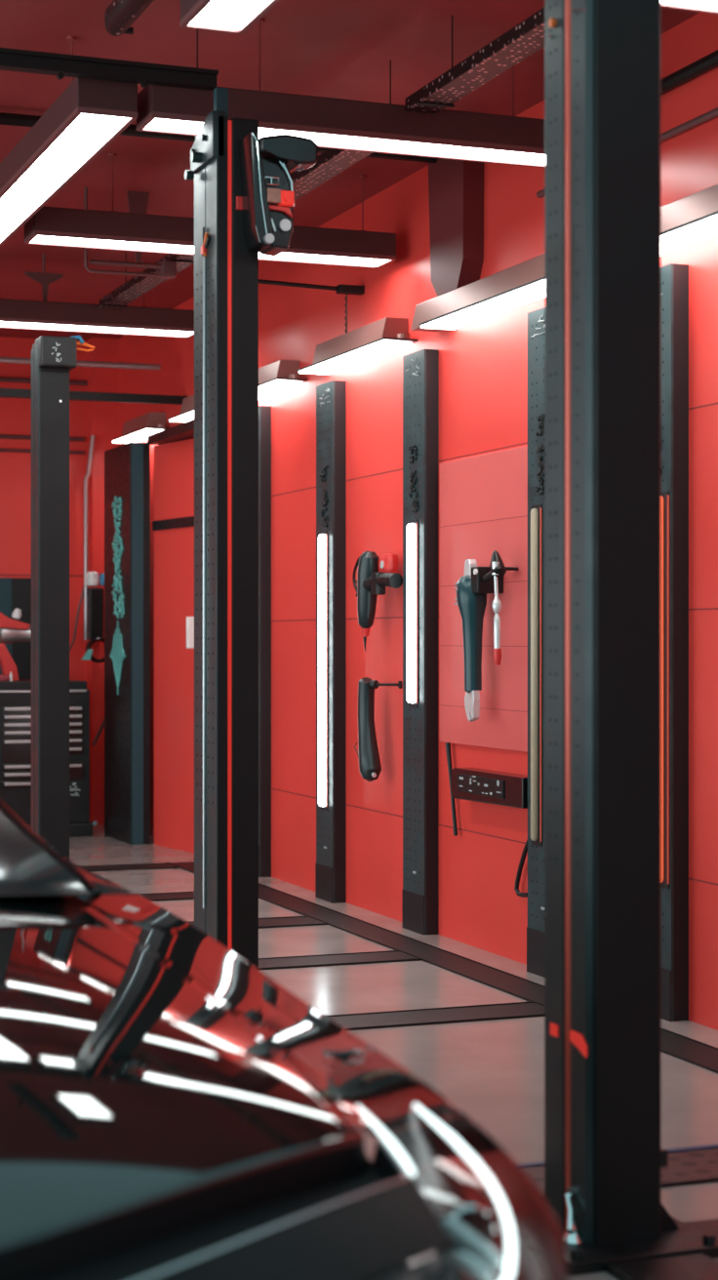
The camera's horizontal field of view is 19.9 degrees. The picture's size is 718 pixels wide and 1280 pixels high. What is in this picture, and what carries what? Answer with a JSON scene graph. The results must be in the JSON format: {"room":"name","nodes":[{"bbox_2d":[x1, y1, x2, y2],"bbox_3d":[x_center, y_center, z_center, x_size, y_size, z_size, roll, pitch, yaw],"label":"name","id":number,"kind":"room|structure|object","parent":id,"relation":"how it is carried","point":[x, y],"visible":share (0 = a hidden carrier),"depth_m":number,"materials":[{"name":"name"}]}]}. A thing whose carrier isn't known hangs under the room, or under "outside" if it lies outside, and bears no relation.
{"room":"auto repair garage","nodes":[
{"label":"auto repair garage","id":0,"kind":"room"},
{"bbox_2d":[0,336,85,680],"bbox_3d":[-5.650,-0.475,15.583,7.680,3.950,0.152,0,0,-21],"label":"wall","id":1,"kind":"structure","parent":0,"point":[15,413],"depth_m":16.62,"materials":[{"name":"red paint"}]},
{"bbox_2d":[0,577,31,679],"bbox_3d":[-3.678,-0.090,16.220,2.220,0.820,0.060,0,0,-21],"label":"board","id":2,"kind":"object","parent":1,"relation":"attached to","point":[15,593],"visible":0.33,"depth_m":16.54,"materials":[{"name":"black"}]},
{"bbox_2d":[0,434,84,440],"bbox_3d":[-5.722,-1.640,15.434,7.440,0.034,0.034,0,0,-21],"label":"pipe","id":3,"kind":"object","parent":1,"relation":"attached to","point":[2,436],"visible":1,"depth_m":16.56,"materials":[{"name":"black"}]},
{"bbox_2d":[0,448,84,454],"bbox_3d":[-5.722,-1.530,15.434,7.440,0.028,0.028,0,0,-21],"label":"pipe","id":4,"kind":"object","parent":1,"relation":"attached to","point":[1,450],"visible":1,"depth_m":16.57,"materials":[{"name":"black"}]},
{"bbox_2d":[0,376,87,385],"bbox_3d":[-5.610,-2.100,15.476,7.680,0.040,0.040,0,0,-21],"label":"ceiling pipe","id":5,"kind":"object","parent":1,"relation":"attached to","point":[6,380],"visible":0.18,"depth_m":16.56,"materials":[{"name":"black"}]},
{"bbox_2d":[83,435,95,639],"bbox_3d":[-2.175,-0.826,16.543,0.099,1.652,0.040,0,0,-21],"label":"pipe","id":6,"kind":"object","parent":1,"relation":"attached to","point":[93,438],"visible":1,"depth_m":16.52,"materials":[{"name":"grey metal"}]},
{"bbox_2d":[85,337,119,825],"bbox_3d":[-2.097,-0.475,16.733,0.220,3.950,0.220,0,0,-21],"label":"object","id":7,"kind":"structure","parent":1,"relation":"attached to","point":[101,418],"depth_m":16.62,"materials":[{"name":"red paint"}]},
{"bbox_2d":[0,0,699,341],"bbox_3d":[-3.683,-2.525,10.394,8.080,0.150,11.350,0,0,-21],"label":"ceiling","id":8,"kind":"structure","parent":0,"point":[335,49],"depth_m":8.86,"materials":[{"name":"red paint"}]},
{"bbox_2d":[0,36,137,246],"bbox_3d":[-1.770,-2.222,9.932,0.234,0.456,4.614,0,0,-21],"label":"ceiling lamp","id":9,"kind":"object","parent":8,"relation":"hanging from","point":[89,114],"visible":0.94,"depth_m":8.33,"materials":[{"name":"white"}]},
{"bbox_2d":[0,113,128,240],"bbox_3d":[-1.770,-2.006,9.932,0.190,0.012,4.570,0,0,-21],"label":"diffuser","id":10,"kind":"object","parent":9,"relation":"attached to","point":[75,140],"depth_m":8.60,"materials":[{"name":"white plastic"}]},
{"bbox_2d":[0,253,194,338],"bbox_3d":[-2.135,-2.222,12.997,2.264,0.456,0.284,0,0,-21],"label":"ceiling lamp","id":11,"kind":"object","parent":8,"relation":"hanging from","point":[45,315],"visible":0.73,"depth_m":13.04,"materials":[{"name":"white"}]},
{"bbox_2d":[0,320,194,336],"bbox_3d":[-2.135,-2.006,12.997,2.220,0.012,0.240,0,0,-21],"label":"diffuser","id":12,"kind":"object","parent":11,"relation":"attached to","point":[136,328],"depth_m":13.15,"materials":[{"name":"white plastic"}]},
{"bbox_2d":[23,153,194,255],"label":"ceiling lamp","id":13,"kind":"object","parent":8,"relation":"hanging from","point":[112,229],"depth_m":10.25,"materials":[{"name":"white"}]},
{"bbox_2d":[0,29,218,90],"bbox_3d":[-2.082,-2.267,7.285,3.270,0.367,0.100,0,0,-21],"label":"support rail","id":14,"kind":"object","parent":8,"relation":"hanging from","point":[60,65],"visible":0.99,"depth_m":7.69,"materials":[{"name":"black metal"}]},
{"bbox_2d":[104,0,154,36],"bbox_3d":[-0.586,-2.279,6.469,0.110,0.342,1.513,0,0,-21],"label":"flexible duct","id":15,"kind":"object","parent":8,"relation":"hanging from","point":[120,15],"visible":1,"depth_m":6.98,"materials":[{"name":"metal"}]},
{"bbox_2d":[83,187,176,279],"bbox_3d":[-1.250,-2.220,11.183,0.510,0.460,0.060,0,0,-21],"label":"hanger","id":16,"kind":"object","parent":8,"relation":"hanging from","point":[138,201],"visible":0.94,"depth_m":11.19,"materials":[{"name":"black metal"}]},
{"bbox_2d":[98,250,194,309],"bbox_3d":[-1.247,-2.271,12.093,0.158,0.358,1.900,0,0,-21],"label":"cable tray","id":17,"kind":"object","parent":8,"relation":"hanging from","point":[137,286],"visible":0.56,"depth_m":12.23,"materials":[{"name":"metal"}]},
{"bbox_2d":[0,112,437,162],"bbox_3d":[-3.107,-2.400,8.875,7.680,0.055,0.055,0,0,-21],"label":"ceiling pipe","id":18,"kind":"object","parent":8,"relation":"attached to","point":[12,119],"visible":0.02,"depth_m":9.66,"materials":[{"name":"black metal"}]},
{"bbox_2d":[179,0,279,34],"bbox_3d":[-0.383,-2.222,6.442,0.214,0.456,0.564,0,0,-21],"label":"ceiling lamp","id":19,"kind":"object","parent":8,"relation":"hanging from","point":[237,17],"visible":1,"depth_m":6.56,"materials":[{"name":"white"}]},
{"bbox_2d":[258,174,396,268],"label":"ceiling lamp","id":20,"kind":"object","parent":8,"relation":"hanging from","point":[362,248],"depth_m":10.67,"materials":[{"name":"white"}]},
{"bbox_2d":[30,235,389,266],"bbox_3d":[-0.745,-2.006,10.529,1.870,0.012,0.220,0,0,-21],"label":"diffuser","id":21,"kind":"object","parent":20,"relation":"attached to","point":[301,253],"depth_m":10.53,"materials":[{"name":"white plastic"}]},
{"bbox_2d":[136,17,544,167],"bbox_3d":[0.101,-2.222,8.268,1.994,0.456,0.234,0,0,-21],"label":"ceiling lamp","id":22,"kind":"object","parent":8,"relation":"hanging from","point":[330,122],"visible":0.63,"depth_m":8.13,"materials":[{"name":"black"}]},
{"bbox_2d":[144,118,544,164],"bbox_3d":[0.101,-2.006,8.268,1.950,0.012,0.190,0,0,-21],"label":"diffuser","id":23,"kind":"object","parent":22,"relation":"attached to","point":[335,135],"depth_m":8.23,"materials":[{"name":"white plastic"}]},
{"bbox_2d":[290,60,391,200],"bbox_3d":[-0.202,-2.271,9.335,0.158,0.358,1.800,0,0,-21],"label":"cable tray","id":24,"kind":"object","parent":8,"relation":"hanging from","point":[332,162],"visible":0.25,"depth_m":9.12,"materials":[{"name":"metal"}]},
{"bbox_2d":[405,6,544,114],"bbox_3d":[0.624,-2.271,7.156,0.158,0.358,2.140,0,0,-21],"label":"cable tray","id":25,"kind":"object","parent":8,"relation":"hanging from","point":[527,37],"visible":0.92,"depth_m":7.55,"materials":[{"name":"metal"}]},
{"bbox_2d":[661,0,717,14],"bbox_3d":[1.275,-2.222,6.440,0.994,0.456,0.264,0,0,-21],"label":"ceiling lamp","id":26,"kind":"object","parent":8,"relation":"hanging from","point":[701,6],"visible":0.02,"depth_m":6.46,"materials":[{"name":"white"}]},
{"bbox_2d":[661,0,717,9],"bbox_3d":[1.275,-2.006,6.440,0.950,0.012,0.220,0,0,-21],"label":"diffuser","id":27,"kind":"object","parent":26,"relation":"attached to","point":[669,4],"depth_m":6.45,"materials":[{"name":"white plastic"}]},
{"bbox_2d":[69,824,717,1279],"bbox_3d":[-2.469,1.575,7.192,8.080,0.150,18.200,0,0,-21],"label":"floor","id":28,"kind":"structure","parent":0,"point":[493,1071],"depth_m":7.92,"materials":[{"name":"concrete"}]},
{"bbox_2d":[0,680,97,837],"bbox_3d":[-2.481,0.907,15.799,0.799,1.185,0.614,0,0,-21],"label":"tool chest","id":29,"kind":"object","parent":28,"relation":"on","point":[15,696],"visible":0.56,"depth_m":15.49,"materials":[{"name":"grey metal"}]},
{"bbox_2d":[0,675,9,680],"bbox_3d":[-2.738,0.289,15.560,0.198,0.050,0.198,0,0,-21],"label":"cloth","id":30,"kind":"object","parent":29,"relation":"on","point":[2,677],"visible":1,"depth_m":15.49,"materials":[{"name":"red fabric"}]},
{"bbox_2d":[0,608,31,680],"bbox_3d":[-2.550,0.036,15.799,0.590,0.556,0.226,0,0,-21],"label":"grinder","id":31,"kind":"object","parent":29,"relation":"on","point":[11,630],"visible":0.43,"depth_m":15.71,"materials":[{"name":"red plastic"}]},
{"bbox_2d":[0,680,86,690],"bbox_3d":[-2.513,0.347,15.827,0.720,0.065,0.520,0,0,-21],"label":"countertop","id":32,"kind":"structure","parent":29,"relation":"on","point":[20,685],"depth_m":15.55,"materials":[{"name":"black metal"}]},
{"bbox_2d":[31,335,94,859],"bbox_3d":[-1.679,-0.081,11.234,0.424,3.162,0.500,0,0,-21],"label":"lift post","id":33,"kind":"object","parent":28,"relation":"on","point":[53,358],"visible":0.74,"depth_m":11.14,"materials":[{"name":"metal"}]},
{"bbox_2d":[104,441,150,844],"bbox_3d":[-1.751,0.025,15.388,0.166,2.950,0.820,0,0,-21],"label":"pillar","id":34,"kind":"structure","parent":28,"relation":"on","point":[127,466],"depth_m":15.05,"materials":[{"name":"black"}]},
{"bbox_2d":[80,862,179,872],"bbox_3d":[-3.504,1.495,12.729,4.870,0.010,0.266,0,0,-21],"label":"channel","id":35,"kind":"object","parent":28,"relation":"on","point":[161,865],"visible":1,"depth_m":13.49,"materials":[{"name":"metal"}]},
{"bbox_2d":[138,891,194,901],"bbox_3d":[-2.941,1.495,11.243,4.870,0.010,0.286,0,0,-21],"label":"channel","id":36,"kind":"object","parent":28,"relation":"on","point":[180,896],"visible":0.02,"depth_m":11.95,"materials":[{"name":"metal"}]},
{"bbox_2d":[184,86,318,969],"bbox_3d":[-0.479,-0.271,7.652,0.489,3.519,0.590,0,0,-21],"label":"lift post","id":37,"kind":"object","parent":28,"relation":"on","point":[244,194],"visible":0.94,"depth_m":7.53,"materials":[{"name":"metal"}]},
{"bbox_2d":[278,190,294,206],"bbox_3d":[-0.264,-1.606,7.449,0.053,0.052,0.047,0,0,-21],"label":"switch","id":38,"kind":"object","parent":37,"relation":"attached to","point":[286,198],"depth_m":7.43,"materials":[{"name":"red plastic"}]},
{"bbox_2d":[188,915,327,928],"bbox_3d":[-2.496,1.495,10.069,4.870,0.010,0.316,0,0,-21],"label":"channel","id":39,"kind":"object","parent":28,"relation":"on","point":[289,921],"visible":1,"depth_m":10.84,"materials":[{"name":"metal"}]},
{"bbox_2d":[0,800,569,1279],"bbox_3d":[-1.261,0.870,4.258,1.938,1.260,4.544,0,0,-21],"label":"sports car","id":40,"kind":"object","parent":28,"relation":"on","point":[170,1109],"visible":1,"depth_m":2.85,"materials":[{"name":"black paint"}]},
{"bbox_2d":[258,950,421,969],"bbox_3d":[-2.035,1.495,8.853,4.870,0.010,0.276,0,0,-21],"label":"channel","id":41,"kind":"object","parent":28,"relation":"on","point":[322,960],"visible":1,"depth_m":9.58,"materials":[{"name":"metal"}]},
{"bbox_2d":[325,1000,544,1030],"bbox_3d":[-1.507,1.495,7.460,4.870,0.010,0.276,0,0,-21],"label":"channel","id":42,"kind":"object","parent":28,"relation":"on","point":[517,1010],"visible":0.47,"depth_m":8.14,"materials":[{"name":"metal"}]},
{"bbox_2d":[168,861,717,1073],"bbox_3d":[0.819,1.495,8.491,0.206,0.010,11.300,0,0,-21],"label":"channel","id":43,"kind":"object","parent":28,"relation":"on","point":[681,1047],"visible":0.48,"depth_m":9.53,"materials":[{"name":"metal"}]},
{"bbox_2d":[469,1143,717,1205],"bbox_3d":[-0.660,1.495,5.226,4.870,0.010,0.338,0,0,-21],"label":"channel","id":44,"kind":"object","parent":28,"relation":"on","point":[689,1165],"visible":0.02,"depth_m":5.79,"materials":[{"name":"metal"}]},
{"bbox_2d":[512,0,717,1275],"bbox_3d":[0.619,-0.465,5.111,0.420,3.930,0.440,0,0,-21],"label":"lift post","id":45,"kind":"object","parent":28,"relation":"on","point":[605,1157],"visible":0.98,"depth_m":5.01,"materials":[{"name":"metal"}]},
{"bbox_2d":[605,1252,717,1279],"bbox_3d":[0.728,1.490,4.808,0.285,0.020,0.197,0,0,-21],"label":"floor plate","id":46,"kind":"object","parent":28,"relation":"on","point":[696,1266],"depth_m":4.82,"materials":[{"name":"black metal"}]},
{"bbox_2d":[683,1218,717,1240],"bbox_3d":[0.899,1.490,5.144,0.098,0.020,0.167,0,0,-21],"label":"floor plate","id":47,"kind":"object","parent":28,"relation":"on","point":[707,1225],"depth_m":5.20,"materials":[{"name":"metal"}]},
{"bbox_2d":[119,12,717,1030],"bbox_3d":[1.226,-0.475,8.486,0.152,3.950,18.000,0,0,-21],"label":"wall","id":48,"kind":"structure","parent":0,"point":[483,364],"depth_m":10.85,"materials":[{"name":"red paint"}]},
{"bbox_2d":[80,571,104,662],"bbox_3d":[-2.130,-0.183,16.475,0.252,0.733,0.240,0,0,-21],"label":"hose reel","id":49,"kind":"object","parent":48,"relation":"attached to","point":[95,595],"visible":0.82,"depth_m":16.43,"materials":[{"name":"plastic"}]},
{"bbox_2d":[69,586,83,651],"bbox_3d":[-2.285,-0.164,16.491,0.203,0.637,0.041,0,0,-33],"label":"air hose","id":50,"kind":"object","parent":49,"relation":"hanging from","point":[82,593],"visible":0.79,"depth_m":16.50,"materials":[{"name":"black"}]},
{"bbox_2d":[85,571,99,586],"bbox_3d":[-2.143,-0.490,16.459,0.110,0.120,0.110,0,0,-21],"label":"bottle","id":51,"kind":"object","parent":49,"relation":"on","point":[92,578],"depth_m":16.42,"materials":[{"name":"white plastic"}]},
{"bbox_2d":[0,388,187,404],"bbox_3d":[-4.839,-1.730,13.443,7.680,0.060,0.050,0,0,-21],"label":"ceiling beam","id":52,"kind":"structure","parent":48,"relation":"attached to","point":[4,392],"depth_m":14.58,"materials":[{"name":"black metal"}]},
{"bbox_2d":[91,719,104,746],"bbox_3d":[-1.992,0.637,16.356,0.294,0.418,0.028,0,0,-21],"label":"air hose","id":53,"kind":"object","parent":48,"relation":"attached to","point":[102,723],"visible":0.38,"depth_m":16.32,"materials":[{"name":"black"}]},
{"bbox_2d":[111,411,166,442],"bbox_3d":[-1.667,-1.624,15.634,0.195,0.152,1.036,0,0,-21],"label":"wall lamp","id":54,"kind":"object","parent":48,"relation":"attached to","point":[137,429],"visible":0.89,"depth_m":15.43,"materials":[{"name":"red"}]},
{"bbox_2d":[112,428,161,442],"bbox_3d":[-1.669,-1.554,15.633,0.180,0.012,1.020,0,0,-21],"label":"diffuser","id":55,"kind":"object","parent":54,"relation":"attached to","point":[137,434],"depth_m":15.60,"materials":[{"name":"white plastic"}]},
{"bbox_2d":[147,419,194,852],"bbox_3d":[-1.119,0.003,14.271,0.285,2.995,1.683,0,0,-21],"label":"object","id":56,"kind":"structure","parent":48,"relation":"in","point":[173,525],"depth_m":14.71,"materials":[{"name":"red paint"}]},
{"bbox_2d":[168,394,194,422],"bbox_3d":[-1.096,-1.624,14.129,0.195,0.152,0.916,0,0,-21],"label":"wall lamp","id":57,"kind":"object","parent":48,"relation":"attached to","point":[186,414],"visible":0.23,"depth_m":14.28,"materials":[{"name":"red"}]},
{"bbox_2d":[169,410,194,422],"bbox_3d":[-1.099,-1.554,14.128,0.180,0.012,0.900,0,0,-21],"label":"diffuser","id":58,"kind":"object","parent":57,"relation":"attached to","point":[184,416],"depth_m":14.29,"materials":[{"name":"white plastic"}]},
{"bbox_2d":[258,405,271,877],"bbox_3d":[-0.656,0.010,13.094,0.105,2.980,0.288,0,0,-21],"label":"upright","id":59,"kind":"object","parent":48,"relation":"attached to","point":[264,412],"visible":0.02,"depth_m":12.96,"materials":[{"name":"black metal"}]},
{"bbox_2d":[258,360,307,399],"bbox_3d":[-0.627,-1.624,12.890,0.195,0.152,1.266,0,0,-21],"label":"wall lamp","id":60,"kind":"object","parent":48,"relation":"attached to","point":[279,376],"visible":0.6,"depth_m":12.45,"materials":[{"name":"red"}]},
{"bbox_2d":[258,379,302,399],"bbox_3d":[-0.629,-1.554,12.889,0.180,0.012,1.250,0,0,-21],"label":"diffuser","id":61,"kind":"object","parent":60,"relation":"attached to","point":[266,387],"depth_m":12.53,"materials":[{"name":"white plastic"}]},
{"bbox_2d":[258,279,364,333],"bbox_3d":[-0.319,-1.829,11.322,0.729,0.306,0.060,0,0,-21],"label":"wall bracket","id":62,"kind":"object","parent":48,"relation":"attached to","point":[345,290],"visible":0.98,"depth_m":11.37,"materials":[{"name":"black metal"}]},
{"bbox_2d":[315,380,346,903],"bbox_3d":[-0.181,0.010,11.819,0.121,2.980,0.288,0,0,-21],"label":"upright","id":63,"kind":"object","parent":48,"relation":"attached to","point":[331,396],"visible":1,"depth_m":11.71,"materials":[{"name":"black metal"}]},
{"bbox_2d":[297,317,418,374],"bbox_3d":[-0.024,-1.624,11.300,0.195,0.152,1.366,0,0,-21],"label":"wall lamp","id":64,"kind":"object","parent":48,"relation":"attached to","point":[387,335],"visible":1,"depth_m":11.11,"materials":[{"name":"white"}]},
{"bbox_2d":[298,339,412,374],"bbox_3d":[-0.027,-1.554,11.299,0.180,0.012,1.350,0,0,-21],"label":"diffuser","id":65,"kind":"object","parent":64,"relation":"attached to","point":[374,348],"depth_m":11.22,"materials":[{"name":"white plastic"}]},
{"bbox_2d":[352,551,402,650],"bbox_3d":[0.104,-0.210,10.976,0.185,0.540,0.562,0,0,-21],"label":"drill","id":66,"kind":"object","parent":48,"relation":"attached to","point":[375,573],"visible":1,"depth_m":10.97,"materials":[{"name":"black plastic"}]},
{"bbox_2d":[354,677,402,781],"bbox_3d":[0.049,0.481,11.125,0.189,0.558,0.553,0,0,-21],"label":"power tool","id":67,"kind":"object","parent":48,"relation":"hanging from","point":[370,767],"visible":1,"depth_m":11.00,"materials":[{"name":"black plastic"}]},
{"bbox_2d":[401,348,439,935],"bbox_3d":[0.299,0.010,10.552,0.121,2.980,0.288,0,0,-21],"label":"upright","id":68,"kind":"object","parent":48,"relation":"attached to","point":[420,368],"visible":1,"depth_m":10.44,"materials":[{"name":"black metal"}]},
{"bbox_2d":[428,158,484,296],"bbox_3d":[0.476,-2.070,10.100,0.110,0.760,0.450,0,0,-21],"label":"air duct","id":69,"kind":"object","parent":48,"relation":"attached to","point":[456,187],"depth_m":9.96,"materials":[{"name":"metal"}]},
{"bbox_2d":[410,253,544,331],"bbox_3d":[0.629,-1.624,9.576,0.195,0.152,1.778,0,0,-21],"label":"wall lamp","id":70,"kind":"object","parent":48,"relation":"attached to","point":[521,284],"visible":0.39,"depth_m":9.59,"materials":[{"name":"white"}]},
{"bbox_2d":[420,279,544,329],"bbox_3d":[0.665,-1.554,9.476,0.180,0.012,1.550,0,0,-21],"label":"diffuser","id":71,"kind":"object","parent":70,"relation":"attached to","point":[532,291],"depth_m":9.55,"materials":[{"name":"white plastic"}]},
{"bbox_2d":[440,445,527,752],"bbox_3d":[0.622,-0.190,9.839,0.019,1.410,1.160,0,0,-21],"label":"board","id":72,"kind":"object","parent":48,"relation":"attached to","point":[484,498],"visible":0.55,"depth_m":9.83,"materials":[{"name":"red"}]},
{"bbox_2d":[445,742,457,836],"bbox_3d":[0.461,0.742,10.210,0.026,0.460,0.118,0,0,-21],"label":"hanging rod","id":73,"kind":"object","parent":72,"relation":"hanging from","point":[448,744],"visible":0.86,"depth_m":10.21,"materials":[{"name":"black metal"}]},
{"bbox_2d":[454,559,503,721],"bbox_3d":[0.561,0.002,9.721,0.178,0.773,0.212,0,0,-21],"label":"wrench","id":74,"kind":"object","parent":72,"relation":"hanging from","point":[471,591],"visible":0.98,"depth_m":9.69,"materials":[{"name":"teal"}]},
{"bbox_2d":[481,550,518,665],"bbox_3d":[0.656,-0.150,9.523,0.141,0.532,0.191,0,0,-21],"label":"hammer","id":75,"kind":"object","parent":72,"relation":"hanging from","point":[498,569],"visible":1,"depth_m":9.43,"materials":[{"name":"silver metal"}]},
{"bbox_2d":[450,767,527,808],"bbox_3d":[0.636,0.700,9.687,0.104,0.150,0.825,0,0,-21],"label":"control box","id":76,"kind":"object","parent":48,"relation":"attached to","point":[496,787],"visible":0.96,"depth_m":9.62,"materials":[{"name":"black"}]},
{"bbox_2d":[514,840,527,897],"bbox_3d":[0.757,1.039,9.429,0.022,0.292,0.174,0,0,-21],"label":"cable loop","id":77,"kind":"object","parent":48,"relation":"attached to","point":[525,851],"visible":0.83,"depth_m":9.45,"materials":[{"name":"black rubber"}]},
{"bbox_2d":[526,307,544,977],"bbox_3d":[0.837,0.010,9.146,0.111,2.980,0.288,0,0,-21],"label":"upright","id":78,"kind":"object","parent":48,"relation":"attached to","point":[536,318],"visible":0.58,"depth_m":9.16,"materials":[{"name":"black metal"}]},
{"bbox_2d":[536,107,717,198],"bbox_3d":[1.351,-2.020,7.891,0.032,0.032,3.000,0,0,-21],"label":"pipe","id":79,"kind":"object","parent":48,"relation":"attached to","point":[713,113],"visible":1,"depth_m":8.03,"materials":[{"name":"red"}]},
{"bbox_2d":[661,263,688,1021],"bbox_3d":[1.202,0.010,8.194,0.104,2.980,0.288,0,0,-21],"label":"upright","id":80,"kind":"object","parent":48,"relation":"attached to","point":[674,276],"visible":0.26,"depth_m":8.07,"materials":[{"name":"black metal"}]},
{"bbox_2d":[661,184,717,255],"bbox_3d":[1.358,-1.624,7.653,0.195,0.152,1.566,0,0,-21],"label":"wall lamp","id":81,"kind":"object","parent":48,"relation":"attached to","point":[689,220],"visible":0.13,"depth_m":7.81,"materials":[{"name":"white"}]},
{"bbox_2d":[661,214,717,255],"bbox_3d":[1.356,-1.554,7.652,0.180,0.012,1.550,0,0,-21],"label":"diffuser","id":82,"kind":"object","parent":81,"relation":"attached to","point":[705,227],"depth_m":7.82,"materials":[{"name":"white plastic"}]},
{"bbox_2d":[661,49,717,94],"bbox_3d":[1.341,-2.220,7.888,0.055,0.055,3.000,0,0,-21],"label":"pipe","id":83,"kind":"object","parent":48,"relation":"attached to","point":[709,61],"visible":0.48,"depth_m":7.97,"materials":[{"name":"black metal"}]},
{"bbox_2d":[440,1216,503,1273],"bbox_3d":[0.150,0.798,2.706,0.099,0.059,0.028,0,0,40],"label":"headlight assembly","id":84,"kind":"object","parent":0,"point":[472,1238],"depth_m":2.70,"materials":[{"name":"glass"}]},
{"bbox_3d":[-6.095,-0.475,5.711,0.150,3.950,18.000,0,0,-21],"label":"wall","id":85,"kind":"structure","parent":0,"visible":0},
{"bbox_2d":[0,356,160,369],"bbox_3d":[-4.946,-1.970,13.472,7.500,0.044,0.044,0,0,-21],"label":"ceiling pipe","id":86,"kind":"object","parent":85,"relation":"attached to","point":[19,360],"visible":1,"depth_m":14.63,"materials":[{"name":"grey"}]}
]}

